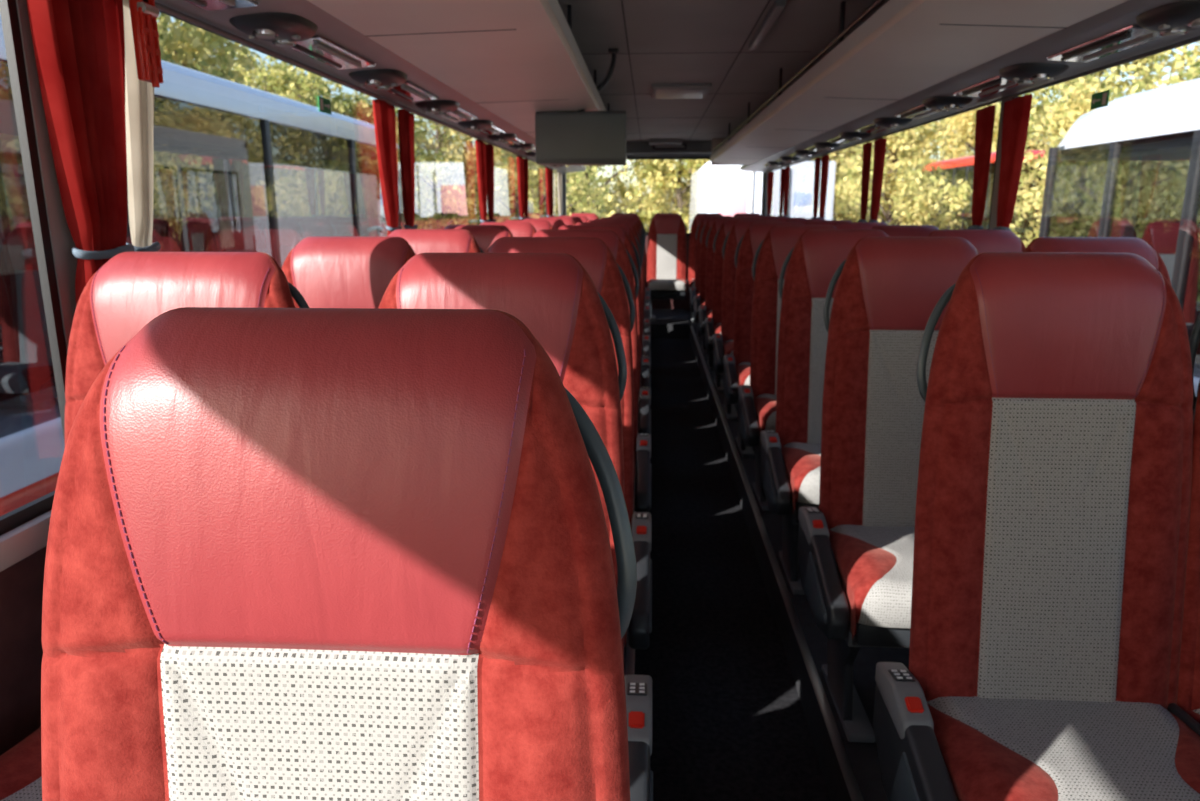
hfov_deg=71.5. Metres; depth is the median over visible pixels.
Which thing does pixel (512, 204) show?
window
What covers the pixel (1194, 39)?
rail
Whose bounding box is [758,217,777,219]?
seat
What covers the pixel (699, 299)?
seat
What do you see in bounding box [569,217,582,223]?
seat
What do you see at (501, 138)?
light
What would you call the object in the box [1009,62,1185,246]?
autumn tree
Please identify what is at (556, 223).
seat
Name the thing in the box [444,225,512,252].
seat
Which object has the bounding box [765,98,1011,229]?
wall
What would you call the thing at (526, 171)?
curtain
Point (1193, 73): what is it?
autumn tree
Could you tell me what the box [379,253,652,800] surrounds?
seat
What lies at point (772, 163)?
light
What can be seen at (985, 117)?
curtain
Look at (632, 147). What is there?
panel
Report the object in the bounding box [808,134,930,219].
autumn tree
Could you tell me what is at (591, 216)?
seat
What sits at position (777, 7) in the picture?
ceiling lamp
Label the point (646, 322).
seat
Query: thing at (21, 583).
wall
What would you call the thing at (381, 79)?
light
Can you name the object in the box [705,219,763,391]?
seat
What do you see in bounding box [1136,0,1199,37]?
light
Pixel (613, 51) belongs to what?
bracket
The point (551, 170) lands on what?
curtain
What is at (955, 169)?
coach
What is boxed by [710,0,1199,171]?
luggage rack
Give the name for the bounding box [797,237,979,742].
seat
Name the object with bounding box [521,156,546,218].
window
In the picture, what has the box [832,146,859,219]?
autumn tree
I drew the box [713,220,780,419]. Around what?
seat
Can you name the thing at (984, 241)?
seat
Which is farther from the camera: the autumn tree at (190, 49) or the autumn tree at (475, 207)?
the autumn tree at (475, 207)
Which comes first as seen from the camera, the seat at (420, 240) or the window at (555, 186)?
the seat at (420, 240)
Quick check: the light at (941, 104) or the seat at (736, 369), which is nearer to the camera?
the light at (941, 104)
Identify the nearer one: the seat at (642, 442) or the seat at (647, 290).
the seat at (642, 442)
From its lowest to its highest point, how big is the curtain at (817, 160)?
0.915 m
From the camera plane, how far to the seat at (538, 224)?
5.48 m
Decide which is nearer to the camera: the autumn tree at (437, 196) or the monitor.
the monitor
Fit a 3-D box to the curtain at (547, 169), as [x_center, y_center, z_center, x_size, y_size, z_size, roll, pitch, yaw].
[-0.557,-2.063,9.101,0.058,0.915,0.262,1,13,3]
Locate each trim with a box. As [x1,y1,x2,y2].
[0,510,51,571]
[625,326,863,800]
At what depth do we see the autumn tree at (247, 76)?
37.55 m
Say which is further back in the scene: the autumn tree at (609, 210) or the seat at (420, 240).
the autumn tree at (609, 210)
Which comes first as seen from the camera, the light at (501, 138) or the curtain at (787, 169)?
the light at (501, 138)
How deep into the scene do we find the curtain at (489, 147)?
5.72 m
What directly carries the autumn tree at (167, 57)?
on the paving
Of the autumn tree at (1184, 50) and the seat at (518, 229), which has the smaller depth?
the seat at (518, 229)
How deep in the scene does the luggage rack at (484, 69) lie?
2.59 m
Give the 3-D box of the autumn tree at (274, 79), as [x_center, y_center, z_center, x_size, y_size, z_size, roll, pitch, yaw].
[-12.954,-10.467,37.339,6.434,9.134,5.447,0,13,-1]
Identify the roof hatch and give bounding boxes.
[651,83,711,98]
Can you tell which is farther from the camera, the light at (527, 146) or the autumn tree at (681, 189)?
the autumn tree at (681, 189)
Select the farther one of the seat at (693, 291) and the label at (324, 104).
the seat at (693, 291)
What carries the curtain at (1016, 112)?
hanging from the rail at (1194, 39)
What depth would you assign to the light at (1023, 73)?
2.72 m
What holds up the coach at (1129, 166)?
on the paving
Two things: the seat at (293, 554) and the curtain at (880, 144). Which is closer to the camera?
the seat at (293, 554)
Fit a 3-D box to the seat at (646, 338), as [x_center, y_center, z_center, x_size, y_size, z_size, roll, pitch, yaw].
[0.067,-0.521,5.369,0.530,1.244,0.614,1,13,3]
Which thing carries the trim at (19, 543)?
attached to the wall at (21, 583)
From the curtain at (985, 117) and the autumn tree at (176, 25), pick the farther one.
the autumn tree at (176, 25)
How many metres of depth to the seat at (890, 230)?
3.82 m
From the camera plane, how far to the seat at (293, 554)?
0.60 m
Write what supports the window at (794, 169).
in the wall at (993, 220)
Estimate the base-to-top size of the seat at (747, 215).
1.244 m
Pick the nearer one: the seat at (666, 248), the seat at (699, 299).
the seat at (699, 299)
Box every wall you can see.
[0,0,562,755]
[563,153,765,310]
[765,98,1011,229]
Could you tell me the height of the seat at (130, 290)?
1.244 m
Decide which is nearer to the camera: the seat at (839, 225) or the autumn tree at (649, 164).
the seat at (839, 225)
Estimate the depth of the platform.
2.64 m
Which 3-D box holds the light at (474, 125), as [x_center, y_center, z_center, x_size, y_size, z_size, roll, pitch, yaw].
[-0.679,-1.494,4.533,0.190,0.053,0.240,1,13,3]
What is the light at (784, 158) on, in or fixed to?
attached to the luggage rack at (911, 62)
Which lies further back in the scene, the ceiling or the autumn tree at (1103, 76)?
the autumn tree at (1103, 76)
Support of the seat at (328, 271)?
on the platform
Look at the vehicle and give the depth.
16.36 m
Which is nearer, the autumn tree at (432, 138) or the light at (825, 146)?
the light at (825, 146)
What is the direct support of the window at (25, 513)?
in the wall at (21, 583)
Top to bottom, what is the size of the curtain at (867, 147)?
0.915 m
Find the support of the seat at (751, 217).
on the platform
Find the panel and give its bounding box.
[626,141,711,153]
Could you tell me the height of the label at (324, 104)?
0.050 m
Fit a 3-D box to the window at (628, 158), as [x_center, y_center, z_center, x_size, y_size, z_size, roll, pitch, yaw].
[0.821,-2.633,10.785,2.525,0.990,0.040,1,13,3]
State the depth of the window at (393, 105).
4.30 m
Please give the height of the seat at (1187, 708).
1.244 m
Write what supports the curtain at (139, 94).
hanging from the rail at (159, 6)
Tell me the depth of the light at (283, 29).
2.04 m
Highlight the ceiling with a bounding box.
[558,0,888,144]
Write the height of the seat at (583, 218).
1.244 m
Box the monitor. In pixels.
[535,109,625,164]
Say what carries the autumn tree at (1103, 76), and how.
on the paving
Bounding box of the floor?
[635,339,830,800]
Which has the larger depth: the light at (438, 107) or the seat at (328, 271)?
the light at (438, 107)
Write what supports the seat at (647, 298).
on the platform
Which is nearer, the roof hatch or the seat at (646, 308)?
the roof hatch
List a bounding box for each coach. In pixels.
[0,15,404,515]
[919,150,1046,247]
[1039,78,1199,396]
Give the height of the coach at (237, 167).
3.700 m
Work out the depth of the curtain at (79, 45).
1.60 m
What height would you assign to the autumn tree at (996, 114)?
8.929 m
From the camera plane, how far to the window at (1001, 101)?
3.58 m
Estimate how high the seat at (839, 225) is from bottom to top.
1.244 m
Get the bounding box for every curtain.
[26,0,134,305]
[123,0,160,251]
[372,99,401,235]
[397,109,417,228]
[475,140,488,222]
[486,144,495,221]
[517,156,525,219]
[524,159,529,218]
[545,167,551,216]
[550,169,553,216]
[557,172,562,215]
[766,172,773,215]
[778,168,784,216]
[782,167,789,216]
[811,158,820,218]
[817,155,829,218]
[858,142,871,221]
[868,138,886,221]
[968,105,995,229]
[992,94,1032,230]
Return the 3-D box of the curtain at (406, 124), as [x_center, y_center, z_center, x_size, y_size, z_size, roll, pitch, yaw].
[-0.869,-0.856,3.861,0.058,0.915,0.234,1,13,6]
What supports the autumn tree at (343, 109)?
on the paving
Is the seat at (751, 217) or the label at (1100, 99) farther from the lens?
the seat at (751, 217)
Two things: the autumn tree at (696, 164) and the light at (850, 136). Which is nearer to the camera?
the light at (850, 136)
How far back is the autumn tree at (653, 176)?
40.65 m
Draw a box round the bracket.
[596,48,618,90]
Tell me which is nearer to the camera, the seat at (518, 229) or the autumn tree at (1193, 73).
the seat at (518, 229)
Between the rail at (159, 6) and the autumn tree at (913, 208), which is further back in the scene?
the autumn tree at (913, 208)
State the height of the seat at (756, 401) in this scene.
1.244 m
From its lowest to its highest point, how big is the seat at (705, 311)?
1.244 m
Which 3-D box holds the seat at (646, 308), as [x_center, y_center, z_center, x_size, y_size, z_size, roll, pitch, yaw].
[0.164,-0.893,6.984,0.530,1.244,0.614,1,13,3]
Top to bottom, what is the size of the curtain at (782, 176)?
0.915 m
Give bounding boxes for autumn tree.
[157,13,249,86]
[157,14,256,86]
[160,16,255,87]
[216,42,342,104]
[251,58,341,106]
[304,81,451,228]
[348,91,437,198]
[396,113,500,228]
[398,121,505,224]
[444,129,575,224]
[446,143,608,224]
[494,149,667,231]
[567,165,631,217]
[610,160,690,232]
[633,160,693,222]
[665,159,811,219]
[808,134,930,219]
[819,118,972,228]
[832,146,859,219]
[834,126,938,224]
[916,103,1045,173]
[923,102,1036,163]
[994,50,1171,149]
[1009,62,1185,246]
[1031,74,1120,137]
[1116,49,1199,98]
[1123,42,1199,95]
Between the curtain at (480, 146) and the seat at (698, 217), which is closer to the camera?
the curtain at (480, 146)
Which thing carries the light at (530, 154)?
attached to the luggage rack at (484, 69)
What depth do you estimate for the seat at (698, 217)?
10.02 m
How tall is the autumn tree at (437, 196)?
8.439 m
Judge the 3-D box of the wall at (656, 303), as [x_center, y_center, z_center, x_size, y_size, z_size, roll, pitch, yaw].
[0.821,-2.151,10.896,2.649,2.400,0.060,1,13,3]
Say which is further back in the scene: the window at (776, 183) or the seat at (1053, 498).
the window at (776, 183)
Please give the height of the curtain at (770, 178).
0.915 m
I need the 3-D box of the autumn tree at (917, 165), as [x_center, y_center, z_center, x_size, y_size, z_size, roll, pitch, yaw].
[13.646,-10.492,39.198,5.969,8.673,6.510,-4,14,-18]
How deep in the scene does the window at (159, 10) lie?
2.39 m
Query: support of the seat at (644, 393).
on the platform
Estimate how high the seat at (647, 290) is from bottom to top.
1.244 m
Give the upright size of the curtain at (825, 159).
0.915 m
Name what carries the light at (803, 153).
attached to the luggage rack at (911, 62)
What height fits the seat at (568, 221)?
1.244 m
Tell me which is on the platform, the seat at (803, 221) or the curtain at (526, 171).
the seat at (803, 221)
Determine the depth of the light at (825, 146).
5.95 m
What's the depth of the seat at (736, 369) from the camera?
4.68 m
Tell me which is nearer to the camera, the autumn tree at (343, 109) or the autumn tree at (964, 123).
the autumn tree at (343, 109)
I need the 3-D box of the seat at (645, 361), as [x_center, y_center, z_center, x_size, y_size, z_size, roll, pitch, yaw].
[0.019,-0.335,4.562,0.530,1.244,0.614,1,13,3]
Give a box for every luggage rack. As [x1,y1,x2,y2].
[154,0,626,172]
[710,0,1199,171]
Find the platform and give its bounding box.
[624,309,909,800]
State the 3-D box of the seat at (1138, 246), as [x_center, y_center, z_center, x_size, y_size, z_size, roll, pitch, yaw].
[1.292,0.225,2.127,0.487,1.244,0.608,1,13,3]
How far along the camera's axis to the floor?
2.92 m
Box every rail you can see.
[155,2,564,173]
[764,36,1199,173]
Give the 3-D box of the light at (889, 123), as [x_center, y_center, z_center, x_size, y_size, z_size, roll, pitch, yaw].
[1.547,-1.465,4.406,0.190,0.053,0.240,1,13,3]
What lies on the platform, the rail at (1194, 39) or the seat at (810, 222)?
the seat at (810, 222)
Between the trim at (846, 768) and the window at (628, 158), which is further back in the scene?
the window at (628, 158)
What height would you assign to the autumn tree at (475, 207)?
8.645 m
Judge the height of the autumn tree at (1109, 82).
10.650 m
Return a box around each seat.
[0,252,308,800]
[41,307,636,800]
[281,236,415,307]
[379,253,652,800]
[387,229,483,254]
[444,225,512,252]
[480,222,536,236]
[485,237,651,648]
[505,220,553,230]
[524,219,564,228]
[532,229,650,512]
[538,217,574,224]
[559,216,587,221]
[559,225,650,434]
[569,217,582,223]
[570,213,598,219]
[575,222,650,387]
[587,220,650,357]
[595,219,650,346]
[601,217,650,323]
[610,216,649,305]
[612,213,643,225]
[629,217,649,305]
[647,213,687,320]
[688,213,722,320]
[690,216,731,339]
[694,217,719,353]
[699,217,750,370]
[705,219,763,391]
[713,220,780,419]
[723,222,803,456]
[733,213,760,217]
[738,225,836,510]
[748,216,776,218]
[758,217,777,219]
[760,229,888,594]
[771,217,805,221]
[786,219,824,224]
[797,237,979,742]
[805,220,851,224]
[833,222,887,228]
[872,225,938,236]
[873,252,1199,800]
[928,229,1025,252]
[1024,237,1171,285]
[1168,313,1199,735]
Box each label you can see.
[318,96,330,114]
[1090,90,1109,109]
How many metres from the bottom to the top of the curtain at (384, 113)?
0.915 m
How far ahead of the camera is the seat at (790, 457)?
3.06 m
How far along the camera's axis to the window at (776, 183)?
9.83 m
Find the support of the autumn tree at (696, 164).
on the paving
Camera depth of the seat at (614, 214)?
10.06 m
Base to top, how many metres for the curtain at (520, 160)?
0.915 m
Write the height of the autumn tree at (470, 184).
7.372 m
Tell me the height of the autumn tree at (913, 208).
5.540 m
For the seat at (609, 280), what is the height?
1.244 m
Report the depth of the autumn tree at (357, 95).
42.31 m
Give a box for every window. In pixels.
[0,0,66,534]
[159,10,385,101]
[393,105,480,224]
[483,141,519,219]
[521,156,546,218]
[550,168,558,216]
[627,157,709,235]
[770,167,785,216]
[786,163,798,216]
[880,101,1001,229]
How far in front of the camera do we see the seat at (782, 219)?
7.06 m
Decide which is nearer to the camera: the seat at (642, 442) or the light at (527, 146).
the seat at (642, 442)
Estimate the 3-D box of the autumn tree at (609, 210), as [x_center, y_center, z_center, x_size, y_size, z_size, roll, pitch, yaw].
[-0.685,-11.474,45.226,5.390,7.831,5.878,4,13,15]
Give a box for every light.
[229,12,317,47]
[348,69,407,90]
[415,100,459,115]
[457,120,492,131]
[487,133,516,142]
[509,143,533,151]
[525,152,535,157]
[767,161,785,166]
[779,156,799,162]
[794,150,817,156]
[814,142,840,150]
[839,132,870,141]
[873,117,911,129]
[922,96,972,112]
[999,62,1068,85]
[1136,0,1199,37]
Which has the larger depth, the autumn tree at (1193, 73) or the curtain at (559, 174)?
the autumn tree at (1193, 73)
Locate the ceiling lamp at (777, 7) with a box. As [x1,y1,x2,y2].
[749,0,786,49]

